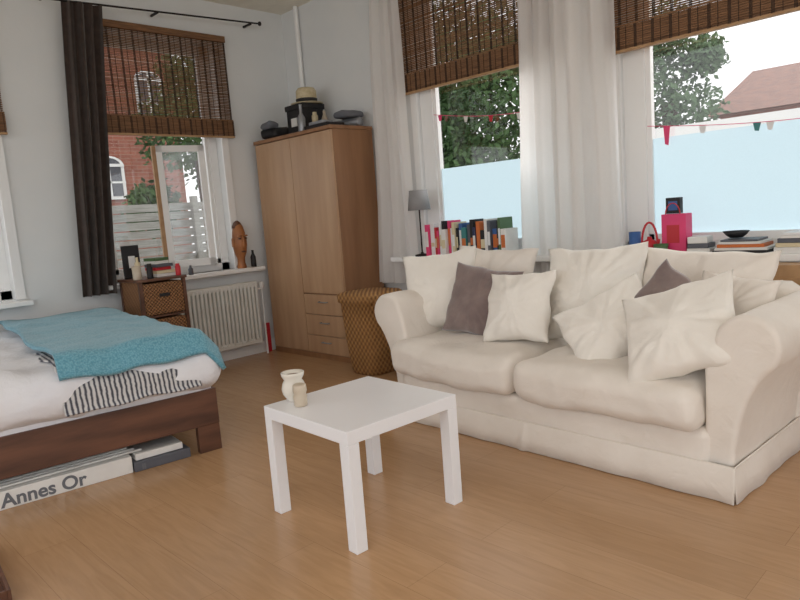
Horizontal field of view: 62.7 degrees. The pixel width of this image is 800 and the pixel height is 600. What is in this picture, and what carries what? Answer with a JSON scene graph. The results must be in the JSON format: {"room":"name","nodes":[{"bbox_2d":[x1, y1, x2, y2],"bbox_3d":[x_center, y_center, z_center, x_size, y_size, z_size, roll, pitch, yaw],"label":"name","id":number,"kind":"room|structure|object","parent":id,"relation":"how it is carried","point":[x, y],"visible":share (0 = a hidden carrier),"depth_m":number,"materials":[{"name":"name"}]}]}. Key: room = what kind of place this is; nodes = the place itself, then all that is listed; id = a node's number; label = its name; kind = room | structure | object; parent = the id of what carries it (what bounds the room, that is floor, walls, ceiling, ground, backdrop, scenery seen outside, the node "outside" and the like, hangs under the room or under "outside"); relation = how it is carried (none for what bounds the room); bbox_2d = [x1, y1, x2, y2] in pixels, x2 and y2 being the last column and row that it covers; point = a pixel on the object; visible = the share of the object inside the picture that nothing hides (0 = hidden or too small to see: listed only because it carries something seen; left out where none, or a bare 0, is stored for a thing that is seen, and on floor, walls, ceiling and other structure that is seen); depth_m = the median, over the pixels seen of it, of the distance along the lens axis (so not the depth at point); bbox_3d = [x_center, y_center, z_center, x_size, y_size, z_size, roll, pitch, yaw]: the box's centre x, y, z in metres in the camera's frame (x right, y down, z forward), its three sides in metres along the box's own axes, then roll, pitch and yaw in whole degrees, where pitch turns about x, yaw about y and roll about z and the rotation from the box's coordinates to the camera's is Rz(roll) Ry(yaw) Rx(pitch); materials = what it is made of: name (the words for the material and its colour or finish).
{"room":"studio apartment","nodes":[
{"label":"studio apartment","id":0,"kind":"room"},
{"bbox_2d":[0,0,289,339],"bbox_3d":[-2.976,-0.737,4.527,5.880,3.080,0.250,-12,10,-44],"label":"wall","id":1,"kind":"structure","parent":0,"point":[37,145],"depth_m":4.85,"materials":[{"name":"paint"}]},
{"bbox_2d":[0,93,7,134],"bbox_3d":[-3.180,-1.481,4.044,1.240,0.872,0.032,-12,10,-44],"label":"bamboo blind","id":2,"kind":"object","parent":1,"relation":"attached to","point":[3,128],"visible":1,"depth_m":4.50,"materials":[{"name":"beige wood"}]},
{"bbox_2d":[0,221,11,300],"bbox_3d":[-3.264,-0.887,4.226,1.100,1.940,0.070,-12,10,-44],"label":"frame","id":3,"kind":"object","parent":1,"relation":"attached to","point":[5,288],"visible":1,"depth_m":4.66,"materials":[{"name":"white paint"}]},
{"bbox_2d":[0,135,25,299],"bbox_3d":[-3.175,-0.912,4.129,1.220,2.000,0.020,-12,10,-44],"label":"trim","id":4,"kind":"structure","parent":1,"relation":"attached to","point":[5,196],"depth_m":4.59,"materials":[{"name":"white paint"}]},
{"bbox_2d":[0,299,33,309],"bbox_3d":[-3.136,0.103,4.289,1.280,0.035,0.330,-12,10,-44],"label":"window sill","id":5,"kind":"structure","parent":1,"relation":"attached to","point":[27,302],"depth_m":4.55,"materials":[{"name":"white paint"}]},
{"bbox_2d":[40,0,260,27],"bbox_3d":[-1.910,-2.275,5.224,1.832,0.116,0.136,-12,10,-44],"label":"curtain rod","id":6,"kind":"object","parent":1,"relation":"attached to","point":[122,7],"visible":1,"depth_m":5.21,"materials":[{"name":"metal"}]},
{"bbox_2d":[61,0,116,296],"bbox_3d":[-2.265,-1.096,4.843,0.419,2.120,0.092,-11,10,-41],"label":"curtain","id":7,"kind":"object","parent":6,"relation":"hanging from","point":[82,24],"visible":1,"depth_m":4.84,"materials":[{"name":"fabric"}]},
{"bbox_2d":[104,34,229,282],"bbox_3d":[-2.014,-1.156,5.450,1.080,1.920,0.070,-12,10,-44],"label":"frame","id":8,"kind":"object","parent":1,"relation":"attached to","point":[224,264],"visible":0.36,"depth_m":5.78,"materials":[{"name":"white paint"}]},
{"bbox_2d":[113,58,220,274],"bbox_3d":[-2.013,-1.146,5.451,0.940,1.780,0.040,-12,10,-44],"label":"bead","id":9,"kind":"object","parent":1,"relation":"attached to","point":[204,140],"visible":0.4,"depth_m":5.77,"materials":[{"name":"white paint"}]},
{"bbox_2d":[103,19,234,137],"bbox_3d":[-1.933,-1.748,5.265,1.272,0.852,0.032,-12,10,-44],"label":"bamboo blind","id":10,"kind":"object","parent":1,"relation":"attached to","point":[131,124],"visible":0.78,"depth_m":5.30,"materials":[{"name":"beige wood"}]},
{"bbox_2d":[103,27,237,268],"bbox_3d":[-1.925,-1.180,5.354,1.200,1.980,0.020,-12,10,-44],"label":"trim","id":11,"kind":"structure","parent":1,"relation":"attached to","point":[224,141],"depth_m":5.76,"materials":[{"name":"white paint"}]},
{"bbox_2d":[150,145,216,268],"bbox_3d":[-1.835,-0.793,5.590,0.430,1.020,0.044,-9,9,-31],"label":"window","id":12,"kind":"structure","parent":1,"relation":"in","point":[156,151],"depth_m":5.53,"materials":[{"name":"white paint"}]},
{"bbox_2d":[109,266,265,289],"bbox_3d":[-1.824,-0.198,5.574,1.400,0.035,0.330,-12,10,-44],"label":"trim","id":13,"kind":"structure","parent":1,"relation":"attached to","point":[248,269],"depth_m":5.63,"materials":[{"name":"white paint"}]},
{"bbox_2d":[231,221,247,268],"bbox_3d":[-1.414,-0.491,5.816,0.140,0.420,0.150,-12,10,-44],"label":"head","id":14,"kind":"object","parent":13,"relation":"on","point":[239,239],"visible":1,"depth_m":5.77},
{"bbox_2d":[181,281,268,352],"bbox_3d":[-1.567,0.215,5.710,0.912,0.675,0.130,-12,10,-44],"label":"radiator","id":15,"kind":"object","parent":1,"relation":"attached to","point":[229,315],"visible":0.72,"depth_m":5.71,"materials":[{"name":"metal"}]},
{"bbox_2d":[220,337,275,360],"bbox_3d":[-2.858,0.755,4.540,5.630,0.110,0.018,-12,10,-44],"label":"baseboard","id":16,"kind":"structure","parent":1,"relation":"attached to","point":[231,354],"depth_m":5.96,"materials":[{"name":"white paint"}]},
{"bbox_2d":[204,0,311,14],"bbox_3d":[-0.350,-2.175,1.545,5.880,0.150,8.060,-12,10,-44],"label":"ceiling","id":17,"kind":"structure","parent":0,"point":[280,7],"depth_m":5.78,"materials":[{"name":"paint"}]},
{"bbox_2d":[0,349,799,599],"bbox_3d":[-0.107,1.003,1.967,5.880,0.120,8.060,-12,10,-44],"label":"floor","id":18,"kind":"structure","parent":0,"point":[526,525],"depth_m":2.48,"materials":[{"name":"laminate"}]},
{"bbox_2d":[0,565,11,599],"bbox_3d":[-1.558,0.989,2.260,0.320,0.050,0.480,-10,10,-38],"label":"wooden tray","id":19,"kind":"object","parent":18,"relation":"on","point":[5,591],"visible":1,"depth_m":2.19,"materials":[{"name":"brown wood"}]},
{"bbox_2d":[0,435,190,510],"bbox_3d":[-1.677,0.829,3.269,1.130,0.119,0.442,-10,9,-37],"label":"boxes","id":20,"kind":"object","parent":18,"relation":"on","point":[29,487],"visible":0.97,"depth_m":3.17,"materials":[{"name":"cardboard"}]},
{"bbox_2d":[0,307,226,479],"bbox_3d":[-2.121,0.514,3.812,1.553,0.666,2.071,-10,9,-37],"label":"bed","id":21,"kind":"object","parent":18,"relation":"on","point":[76,385],"visible":1,"depth_m":3.21,"materials":[{"name":"teal fabric"}]},
{"bbox_2d":[0,331,216,431],"bbox_3d":[-2.127,0.388,3.789,1.548,0.302,2.012,-10,9,-37],"label":"duvet","id":22,"kind":"object","parent":21,"relation":"on","point":[39,392],"depth_m":3.15,"materials":[{"name":"white fabric"}]},
{"bbox_2d":[0,307,226,380],"bbox_3d":[-1.827,0.252,3.973,0.824,0.235,1.957,-10,9,-37],"label":"blanket","id":23,"kind":"object","parent":21,"relation":"on","point":[103,343],"depth_m":3.36,"materials":[{"name":"teal fabric"}]},
{"bbox_2d":[34,352,201,416],"bbox_3d":[-1.468,0.359,3.409,0.681,0.227,0.649,-10,9,-37],"label":"striped throw","id":24,"kind":"object","parent":21,"relation":"on","point":[105,380],"depth_m":3.15,"materials":[{"name":"fabric"}]},
{"bbox_2d":[117,274,190,327],"bbox_3d":[-1.853,0.241,5.045,0.380,0.840,0.374,-12,10,-44],"label":"dresser","id":25,"kind":"object","parent":18,"relation":"on","point":[163,299],"visible":0.4,"depth_m":4.90,"materials":[{"name":"brown wood"}]},
{"bbox_2d":[120,245,141,278],"bbox_3d":[-2.049,-0.290,5.011,0.130,0.250,0.023,-12,10,-44],"label":"picture frame","id":26,"kind":"object","parent":25,"relation":"on","point":[128,253],"visible":0.75,"depth_m":4.99,"materials":[{"name":"wood"}]},
{"bbox_2d":[124,249,137,274],"bbox_3d":[-2.043,-0.290,5.005,0.100,0.190,0.003,-12,10,-44],"label":"print","id":27,"kind":"object","parent":26,"relation":"attached to","point":[130,255],"depth_m":4.99},
{"bbox_2d":[143,257,175,276],"bbox_3d":[-1.842,-0.255,5.036,0.173,0.142,0.202,-12,10,-44],"label":"stacked books","id":28,"kind":"object","parent":25,"relation":"on","point":[161,266],"visible":0.91,"depth_m":4.98,"materials":[{"name":"paper"}]},
{"bbox_2d":[253,124,383,362],"bbox_3d":[-0.702,-0.475,5.740,0.464,1.900,1.086,-12,10,-44],"label":"wardrobe","id":29,"kind":"object","parent":18,"relation":"on","point":[317,186],"visible":0.81,"depth_m":5.45,"materials":[{"name":"brown wood"}]},
{"bbox_2d":[260,122,288,139],"bbox_3d":[-1.098,-1.496,5.827,0.252,0.157,0.237,-12,10,-44],"label":"clothes","id":30,"kind":"object","parent":29,"relation":"on","point":[269,132],"visible":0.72,"depth_m":5.74,"materials":[{"name":"grey fabric"}]},
{"bbox_2d":[285,102,324,133],"bbox_3d":[-0.823,-1.558,5.720,0.246,0.265,0.260,-12,10,-44],"label":"storage box","id":31,"kind":"object","parent":29,"relation":"on","point":[292,111],"visible":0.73,"depth_m":5.64,"materials":[{"name":"paper"}]},
{"bbox_2d":[291,87,322,104],"bbox_3d":[-0.808,-1.756,5.667,0.280,0.134,0.280,-12,10,-44],"label":"straw hat","id":32,"kind":"object","parent":31,"relation":"on","point":[303,94],"visible":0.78,"depth_m":5.59,"materials":[{"name":"beige wicker"}]},
{"bbox_2d":[334,109,362,125],"bbox_3d":[-0.453,-1.492,5.443,0.193,0.146,0.307,-12,10,-44],"label":"clothes","id":33,"kind":"object","parent":29,"relation":"on","point":[348,116],"visible":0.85,"depth_m":5.36,"materials":[{"name":"grey fabric"}]},
{"bbox_2d":[264,376,462,554],"bbox_3d":[-0.148,0.624,2.668,0.550,0.450,0.550,-11,10,-41],"label":"coffee table","id":34,"kind":"object","parent":18,"relation":"on","point":[347,414],"visible":1,"depth_m":2.59,"materials":[{"name":"white paint"}]},
{"bbox_2d":[280,369,303,401],"bbox_3d":[-0.438,0.353,2.701,0.100,0.120,0.100,-12,10,-44],"label":"ceramic vase","id":35,"kind":"object","parent":34,"relation":"on","point":[290,377],"visible":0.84,"depth_m":2.67,"materials":[{"name":"white ceramic"}]},
{"bbox_2d":[292,382,307,406],"bbox_3d":[-0.398,0.377,2.615,0.056,0.090,0.056,-12,10,-44],"label":"candle jar","id":36,"kind":"object","parent":34,"relation":"on","point":[299,389],"visible":1,"depth_m":2.59,"materials":[{"name":"beige wax"}]},
{"bbox_2d":[337,287,400,375],"bbox_3d":[-0.207,0.233,4.996,0.436,0.622,0.436,-12,10,-44],"label":"laundry basket","id":37,"kind":"object","parent":18,"relation":"on","point":[368,346],"visible":0.78,"depth_m":4.84,"materials":[{"name":"brown wicker"}]},
{"bbox_2d":[375,280,799,505],"bbox_3d":[0.889,0.293,3.421,0.990,0.751,2.248,-11,10,-42],"label":"sofa","id":38,"kind":"object","parent":18,"relation":"on","point":[715,433],"visible":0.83,"depth_m":2.79,"materials":[{"name":"beige fabric"}]},
{"bbox_2d":[402,246,475,326],"bbox_3d":[0.252,-0.059,3.962,0.520,0.506,0.224,-2,8,19],"label":"throw pillow","id":39,"kind":"object","parent":38,"relation":"on","point":[433,277],"visible":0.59,"depth_m":3.92,"materials":[{"name":"beige fabric"}]},
{"bbox_2d":[389,330,568,395],"bbox_3d":[0.500,0.295,3.714,0.807,0.247,0.896,-11,10,-42],"label":"seat cushion","id":40,"kind":"object","parent":38,"relation":"on","point":[456,361],"depth_m":3.45,"materials":[{"name":"beige fabric"}]},
{"bbox_2d":[441,262,523,334],"bbox_3d":[0.448,0.011,3.672,0.463,0.442,0.205,2,10,40],"label":"throw pillow","id":41,"kind":"object","parent":38,"relation":"on","point":[467,309],"visible":0.66,"depth_m":3.65,"materials":[{"name":"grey fabric"}]},
{"bbox_2d":[459,245,538,273],"bbox_3d":[0.539,-0.096,3.885,0.209,0.455,0.571,-11,10,-43],"label":"throw pillow","id":42,"kind":"object","parent":38,"relation":"on","point":[524,259],"visible":0.22,"depth_m":3.79,"materials":[{"name":"beige fabric"}]},
{"bbox_2d":[483,270,555,342],"bbox_3d":[0.612,0.037,3.413,0.400,0.371,0.212,2,10,38],"label":"throw pillow","id":43,"kind":"object","parent":38,"relation":"on","point":[519,308],"visible":1,"depth_m":3.34,"materials":[{"name":"beige fabric"}]},
{"bbox_2d":[551,273,641,359],"bbox_3d":[0.957,0.118,2.991,0.516,0.446,0.256,-3,8,11],"label":"throw pillow","id":44,"kind":"object","parent":38,"relation":"on","point":[596,328],"visible":0.76,"depth_m":2.97,"materials":[{"name":"beige fabric"}]},
{"bbox_2d":[548,241,647,339],"bbox_3d":[0.979,-0.031,3.336,0.558,0.507,0.243,2,10,38],"label":"throw pillow","id":45,"kind":"object","parent":38,"relation":"on","point":[581,275],"visible":0.54,"depth_m":3.29,"materials":[{"name":"beige fabric"}]},
{"bbox_2d":[512,345,706,431],"bbox_3d":[1.099,0.335,3.068,0.804,0.259,0.915,-11,10,-42],"label":"seat cushion","id":46,"kind":"object","parent":38,"relation":"on","point":[551,379],"depth_m":2.79,"materials":[{"name":"beige fabric"}]},
{"bbox_2d":[634,259,690,297],"bbox_3d":[1.142,0.082,2.885,0.497,0.508,0.234,-3,8,10],"label":"throw pillow","id":47,"kind":"object","parent":38,"relation":"on","point":[665,278],"visible":0.12,"depth_m":2.91,"materials":[{"name":"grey fabric"}]},
{"bbox_2d":[622,269,734,382],"bbox_3d":[1.125,0.120,2.651,0.546,0.460,0.276,1,10,38],"label":"throw pillow","id":48,"kind":"object","parent":38,"relation":"on","point":[671,333],"visible":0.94,"depth_m":2.59,"materials":[{"name":"beige fabric"}]},
{"bbox_2d":[642,247,782,286],"bbox_3d":[1.393,-0.011,3.032,0.222,0.468,0.621,-10,10,-38],"label":"throw pillow","id":49,"kind":"object","parent":38,"relation":"on","point":[747,265],"visible":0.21,"depth_m":2.96,"materials":[{"name":"beige fabric"}]},
{"bbox_2d":[701,270,782,315],"bbox_3d":[1.414,0.055,2.818,0.175,0.346,0.364,-9,9,-34],"label":"throw pillow","id":50,"kind":"object","parent":38,"relation":"on","point":[748,294],"visible":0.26,"depth_m":2.73,"materials":[{"name":"beige fabric"}]},
{"bbox_2d":[773,262,799,282],"bbox_3d":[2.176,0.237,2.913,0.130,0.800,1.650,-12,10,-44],"label":"storage bench","id":51,"kind":"object","parent":18,"relation":"on","point":[786,271],"visible":0.02,"depth_m":3.10,"materials":[{"name":"beige wood"}]},
{"bbox_2d":[281,0,644,289],"bbox_3d":[1.849,-0.985,3.618,0.250,3.080,7.810,-12,10,-44],"label":"wall","id":52,"kind":"structure","parent":0,"point":[334,34],"depth_m":5.62,"materials":[{"name":"paint"}]},
{"bbox_2d":[293,6,304,86],"bbox_3d":[-0.827,-1.119,6.094,0.042,3.060,0.044,-12,10,-44],"label":"pipe","id":53,"kind":"object","parent":52,"relation":"attached to","point":[295,9],"visible":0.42,"depth_m":5.92,"materials":[{"name":"white metal"}]},
{"bbox_2d":[404,0,425,252],"bbox_3d":[0.600,-1.385,4.612,0.020,2.120,1.430,-12,10,-44],"label":"trim","id":54,"kind":"structure","parent":52,"relation":"attached to","point":[413,97],"depth_m":5.12,"materials":[{"name":"white paint"}]},
{"bbox_2d":[398,0,518,94],"bbox_3d":[0.485,-2.025,4.545,0.032,0.942,1.430,-12,10,-44],"label":"bamboo blind","id":55,"kind":"object","parent":52,"relation":"attached to","point":[506,57],"visible":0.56,"depth_m":4.68,"materials":[{"name":"beige wood"}]},
{"bbox_2d":[414,0,521,248],"bbox_3d":[0.652,-1.366,4.664,0.070,2.060,1.310,-12,10,-44],"label":"frame","id":56,"kind":"object","parent":52,"relation":"attached to","point":[426,97],"visible":0.12,"depth_m":5.09,"materials":[{"name":"white paint"}]},
{"bbox_2d":[427,1,521,243],"bbox_3d":[0.653,-1.356,4.665,0.040,1.920,1.070,-12,10,-44],"label":"bead","id":57,"kind":"object","parent":52,"relation":"attached to","point":[435,92],"visible":0.09,"depth_m":5.04,"materials":[{"name":"white paint"}]},
{"bbox_2d":[391,253,799,261],"bbox_3d":[1.540,-0.267,3.874,0.440,0.040,4.150,-12,10,-44],"label":"trim","id":58,"kind":"structure","parent":52,"relation":"attached to","point":[786,257],"depth_m":3.24,"materials":[{"name":"white paint"}]},
{"bbox_2d":[408,189,430,256],"bbox_3d":[0.154,-0.586,5.019,0.174,0.500,0.174,-12,10,-44],"label":"table lamp","id":59,"kind":"object","parent":58,"relation":"on","point":[418,199],"visible":0.94,"depth_m":4.93,"materials":[{"name":"metal"}]},
{"bbox_2d":[424,216,518,255],"bbox_3d":[0.499,-0.451,4.725,0.159,0.258,0.732,-12,10,-44],"label":"books","id":60,"kind":"object","parent":58,"relation":"on","point":[445,237],"visible":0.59,"depth_m":4.65,"materials":[{"name":"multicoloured paper"}]},
{"bbox_2d":[424,225,431,255],"bbox_3d":[0.256,-0.455,4.977,0.152,0.237,0.033,-12,10,-44],"label":"book","id":61,"kind":"object","parent":60,"relation":"on","point":[428,228],"depth_m":4.92,"materials":[{"name":"pink paper"}]},
{"bbox_2d":[430,223,438,254],"bbox_3d":[0.290,-0.457,4.958,0.130,0.240,0.038,-12,10,-44],"label":"book","id":62,"kind":"object","parent":60,"relation":"on","point":[434,228],"depth_m":4.91,"materials":[{"name":"paper"}]},
{"bbox_2d":[441,229,448,254],"bbox_3d":[0.374,-0.428,4.858,0.158,0.196,0.039,-12,10,-44],"label":"book","id":63,"kind":"object","parent":60,"relation":"on","point":[444,232],"depth_m":4.80,"materials":[{"name":"paper"}]},
{"bbox_2d":[447,220,460,253],"bbox_3d":[0.405,-0.459,4.841,0.128,0.257,0.022,-12,10,-44],"label":"book","id":64,"kind":"object","parent":60,"relation":"on","point":[449,231],"depth_m":4.80,"materials":[{"name":"pink paper"}]},
{"bbox_2d":[451,221,465,251],"bbox_3d":[0.438,-0.449,4.799,0.144,0.244,0.026,-12,10,-44],"label":"book","id":65,"kind":"object","parent":60,"relation":"on","point":[455,240],"depth_m":4.74,"materials":[{"name":"beige paper"}]},
{"bbox_2d":[459,222,468,239],"bbox_3d":[0.482,-0.443,4.771,0.122,0.233,0.030,-12,10,-44],"label":"book","id":66,"kind":"object","parent":60,"relation":"on","point":[462,225],"depth_m":4.72,"materials":[{"name":"teal paper"}]},
{"bbox_2d":[469,218,483,245],"bbox_3d":[0.554,-0.450,4.694,0.125,0.256,0.033,-12,10,-44],"label":"book","id":67,"kind":"object","parent":60,"relation":"on","point":[472,223],"depth_m":4.64,"materials":[{"name":"paper"}]},
{"bbox_2d":[476,221,483,248],"bbox_3d":[0.595,-0.439,4.647,0.135,0.240,0.032,-12,10,-44],"label":"book","id":68,"kind":"object","parent":60,"relation":"on","point":[479,224],"depth_m":4.59,"materials":[{"name":"orange paper"}]},
{"bbox_2d":[483,218,496,249],"bbox_3d":[0.644,-0.442,4.591,0.142,0.253,0.026,-12,10,-44],"label":"book","id":69,"kind":"object","parent":60,"relation":"on","point":[486,232],"depth_m":4.53,"materials":[{"name":"paper"}]},
{"bbox_2d":[487,220,496,249],"bbox_3d":[0.663,-0.435,4.571,0.145,0.242,0.025,-12,10,-44],"label":"book","id":70,"kind":"object","parent":60,"relation":"on","point":[491,224],"depth_m":4.52,"materials":[{"name":"paper"}]},
{"bbox_2d":[497,216,512,249],"bbox_3d":[0.726,-0.439,4.506,0.146,0.258,0.022,-12,10,-44],"label":"book","id":71,"kind":"object","parent":60,"relation":"on","point":[502,222],"depth_m":4.46,"materials":[{"name":"white paper"}]},
{"bbox_2d":[500,227,518,249],"bbox_3d":[0.749,-0.400,4.487,0.149,0.182,0.038,-12,10,-44],"label":"book","id":72,"kind":"object","parent":60,"relation":"on","point":[508,235],"depth_m":4.46,"materials":[{"name":"paper"}]},
{"bbox_2d":[629,231,640,244],"bbox_3d":[1.360,-0.329,3.800,0.066,0.130,0.066,-12,10,-44],"label":"mug","id":73,"kind":"object","parent":58,"relation":"on","point":[634,237],"visible":0.56,"depth_m":3.77,"materials":[{"name":"blue ceramic"}]},
{"bbox_2d":[641,222,659,247],"bbox_3d":[1.419,-0.353,3.734,0.090,0.186,0.092,-4,8,0],"label":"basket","id":74,"kind":"object","parent":58,"relation":"on","point":[650,240],"visible":0.64,"depth_m":3.71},
{"bbox_2d":[661,203,691,250],"bbox_3d":[1.546,-0.404,3.671,0.093,0.283,0.135,-12,10,-44],"label":"gift bag","id":75,"kind":"object","parent":58,"relation":"on","point":[677,227],"visible":0.8,"depth_m":3.63,"materials":[{"name":"paper"}]},
{"bbox_2d":[666,225,679,242],"bbox_3d":[1.515,-0.366,3.646,0.002,0.100,0.070,-12,10,-44],"label":"print","id":76,"kind":"object","parent":75,"relation":"attached to","point":[672,231],"depth_m":3.65},
{"bbox_2d":[666,197,682,213],"bbox_3d":[1.535,-0.530,3.678,0.042,0.088,0.080,-12,10,-44],"label":"carton","id":77,"kind":"object","parent":75,"relation":"on","point":[672,208],"visible":0.93,"depth_m":3.66,"materials":[{"name":"cardboard"}]},
{"bbox_2d":[687,235,716,251],"bbox_3d":[1.642,-0.301,3.575,0.129,0.092,0.125,-12,10,-44],"label":"books","id":78,"kind":"object","parent":58,"relation":"on","point":[702,243],"visible":0.84,"depth_m":3.53,"materials":[{"name":"paper"}]},
{"bbox_2d":[712,236,774,252],"bbox_3d":[1.807,-0.286,3.432,0.203,0.074,0.270,-12,10,-44],"label":"magazines","id":79,"kind":"object","parent":58,"relation":"on","point":[763,244],"visible":0.85,"depth_m":3.36,"materials":[{"name":"paper"}]},
{"bbox_2d":[722,230,749,237],"bbox_3d":[1.767,-0.346,3.453,0.130,0.035,0.130,-12,10,-44],"label":"bowl","id":80,"kind":"object","parent":79,"relation":"on","point":[732,233],"visible":1,"depth_m":3.42,"materials":[{"name":"black ceramic"}]},
{"bbox_2d":[774,230,799,253],"bbox_3d":[2.034,-0.288,3.207,0.202,0.102,0.330,-12,10,-44],"label":"folders","id":81,"kind":"object","parent":58,"relation":"on","point":[789,241],"visible":0.94,"depth_m":3.22,"materials":[{"name":"paper"}]},
{"bbox_2d":[438,112,799,144],"bbox_3d":[1.306,-1.131,4.001,0.004,0.452,2.930,-12,10,-44],"label":"bunting","id":82,"kind":"object","parent":52,"relation":"hanging from","point":[770,124],"visible":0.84,"depth_m":3.69,"materials":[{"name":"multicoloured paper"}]},
{"bbox_2d":[614,0,625,245],"bbox_3d":[1.818,-1.315,3.385,0.020,2.120,1.570,-12,10,-44],"label":"trim","id":83,"kind":"structure","parent":52,"relation":"attached to","point":[618,56],"depth_m":3.95,"materials":[{"name":"white paint"}]},
{"bbox_2d":[621,0,777,245],"bbox_3d":[1.869,-1.296,3.437,0.070,2.060,1.450,-12,10,-44],"label":"frame","id":84,"kind":"object","parent":52,"relation":"attached to","point":[634,80],"visible":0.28,"depth_m":3.92,"materials":[{"name":"white paint"}]},
{"bbox_2d":[614,0,799,54],"bbox_3d":[1.747,-1.917,3.280,0.032,1.012,1.550,-12,10,-44],"label":"bamboo blind","id":85,"kind":"object","parent":52,"relation":"attached to","point":[704,17],"visible":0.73,"depth_m":3.58,"materials":[{"name":"beige wood"}]},
{"bbox_2d":[644,0,799,239],"bbox_3d":[1.870,-1.286,3.438,0.040,1.920,1.190,-12,10,-44],"label":"bead","id":86,"kind":"object","parent":52,"relation":"attached to","point":[649,77],"visible":0.5,"depth_m":3.86,"materials":[{"name":"white paint"}]},
{"bbox_3d":[1.150,-2.412,3.647,0.024,0.023,4.350,-12,10,-44],"label":"pole","id":87,"kind":"object","parent":52,"relation":"attached to","visible":0},
{"bbox_2d":[369,0,418,282],"bbox_3d":[-0.104,-1.315,5.174,0.480,2.380,0.080,3,10,43],"label":"curtain","id":88,"kind":"object","parent":87,"relation":"hanging from","point":[397,231],"visible":0.92,"depth_m":5.13,"materials":[{"name":"fabric"}]},
{"bbox_2d":[517,0,572,272],"bbox_3d":[0.889,-1.243,4.134,0.429,2.400,0.085,2,10,40],"label":"curtain","id":89,"kind":"object","parent":87,"relation":"hanging from","point":[545,162],"visible":0.81,"depth_m":4.13,"materials":[{"name":"fabric"}]},
{"bbox_2d":[564,0,622,249],"bbox_3d":[1.145,-1.228,3.876,0.086,2.400,0.340,-12,10,-44],"label":"curtain","id":90,"kind":"object","parent":87,"relation":"hanging from","point":[589,24],"visible":0.88,"depth_m":3.90,"materials":[{"name":"fabric"}]},
{"bbox_3d":[0.657,-1.357,4.670,0.004,1.920,1.070,-12,10,-44],"label":"pane","id":91,"kind":"object","parent":52,"relation":"attached to","visible":0},
{"bbox_2d":[442,159,521,237],"bbox_3d":[0.722,-0.697,4.729,0.004,0.590,1.150,-12,10,-44],"label":"film","id":92,"kind":"object","parent":91,"relation":"attached to","point":[493,189],"visible":0.43,"depth_m":4.81,"materials":[{"name":"white plastic"}]},
{"bbox_3d":[1.874,-1.287,3.442,0.004,1.920,1.190,-12,10,-44],"label":"pane","id":93,"kind":"object","parent":52,"relation":"attached to","visible":0},
{"bbox_2d":[653,119,799,233],"bbox_3d":[1.950,-0.631,3.491,0.004,0.600,1.260,-12,10,-44],"label":"film","id":94,"kind":"object","parent":93,"relation":"attached to","point":[738,178],"visible":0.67,"depth_m":3.60,"materials":[{"name":"white plastic"}]},
{"label":"outside","id":95,"kind":"structure","parent":0,"visible":0},
{"bbox_3d":[7.202,-0.779,14.149,50.000,0.100,50.000,-12,10,-44],"label":"ground","id":96,"kind":"structure","parent":95,"visible":0},
{"bbox_2d":[104,47,192,268],"bbox_3d":[-9.173,-2.689,14.712,6.200,6.000,6.000,-12,10,-44],"label":"wall","id":97,"kind":"structure","parent":96,"relation":"on","point":[122,147],"depth_m":13.95,"materials":[{"name":"red brick"}]},
{"bbox_2d":[109,156,126,199],"bbox_3d":[-6.001,-2.524,13.568,0.650,0.895,0.001,-12,10,-44],"label":"window","id":98,"kind":"structure","parent":97,"relation":"in","point":[115,158],"depth_m":13.76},
{"bbox_2d":[109,158,123,195],"bbox_3d":[-5.995,-2.538,13.559,0.510,0.783,0.001,-12,10,-44],"label":"window glass","id":99,"kind":"structure","parent":98,"relation":"in","point":[115,172],"depth_m":13.66,"materials":[{"name":"glass"}]},
{"bbox_2d":[112,196,208,269],"bbox_3d":[-3.084,-0.362,8.846,12.000,2.020,0.120,-12,10,-44],"label":"fence","id":100,"kind":"object","parent":96,"relation":"on","point":[199,247],"visible":0.02,"depth_m":8.72,"materials":[{"name":"white wood"}]},
{"bbox_2d":[121,56,207,250],"bbox_3d":[-3.997,-2.489,12.946,3.224,5.305,2.198,-12,10,-44],"label":"tree","id":101,"kind":"object","parent":96,"relation":"on","point":[142,193],"visible":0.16,"depth_m":12.33,"materials":[{"name":"green plant"}]},
{"bbox_2d":[433,0,519,168],"bbox_3d":[1.531,-3.959,15.226,5.506,6.776,3.989,-1,8,23],"label":"tree","id":102,"kind":"object","parent":96,"relation":"on","point":[461,146],"visible":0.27,"depth_m":14.25,"materials":[{"name":"green plant"}]},
{"bbox_2d":[653,0,730,128],"bbox_3d":[5.381,-3.506,14.146,3.189,5.582,2.025,0,9,30],"label":"tree","id":103,"kind":"object","parent":96,"relation":"on","point":[703,55],"visible":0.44,"depth_m":13.23,"materials":[{"name":"green plant"}]},
{"bbox_2d":[655,108,799,138],"bbox_3d":[7.266,-0.811,4.835,0.200,2.400,12.700,-12,10,-44],"label":"wall","id":104,"kind":"structure","parent":96,"relation":"on","point":[794,113],"depth_m":7.80,"materials":[{"name":"white paint"}]},
{"bbox_2d":[708,62,799,118],"bbox_3d":[12.810,-3.466,13.638,6.500,4.500,10.100,-12,10,-44],"label":"neighbouring house","id":105,"kind":"structure","parent":96,"relation":"on","point":[777,88],"depth_m":14.95,"materials":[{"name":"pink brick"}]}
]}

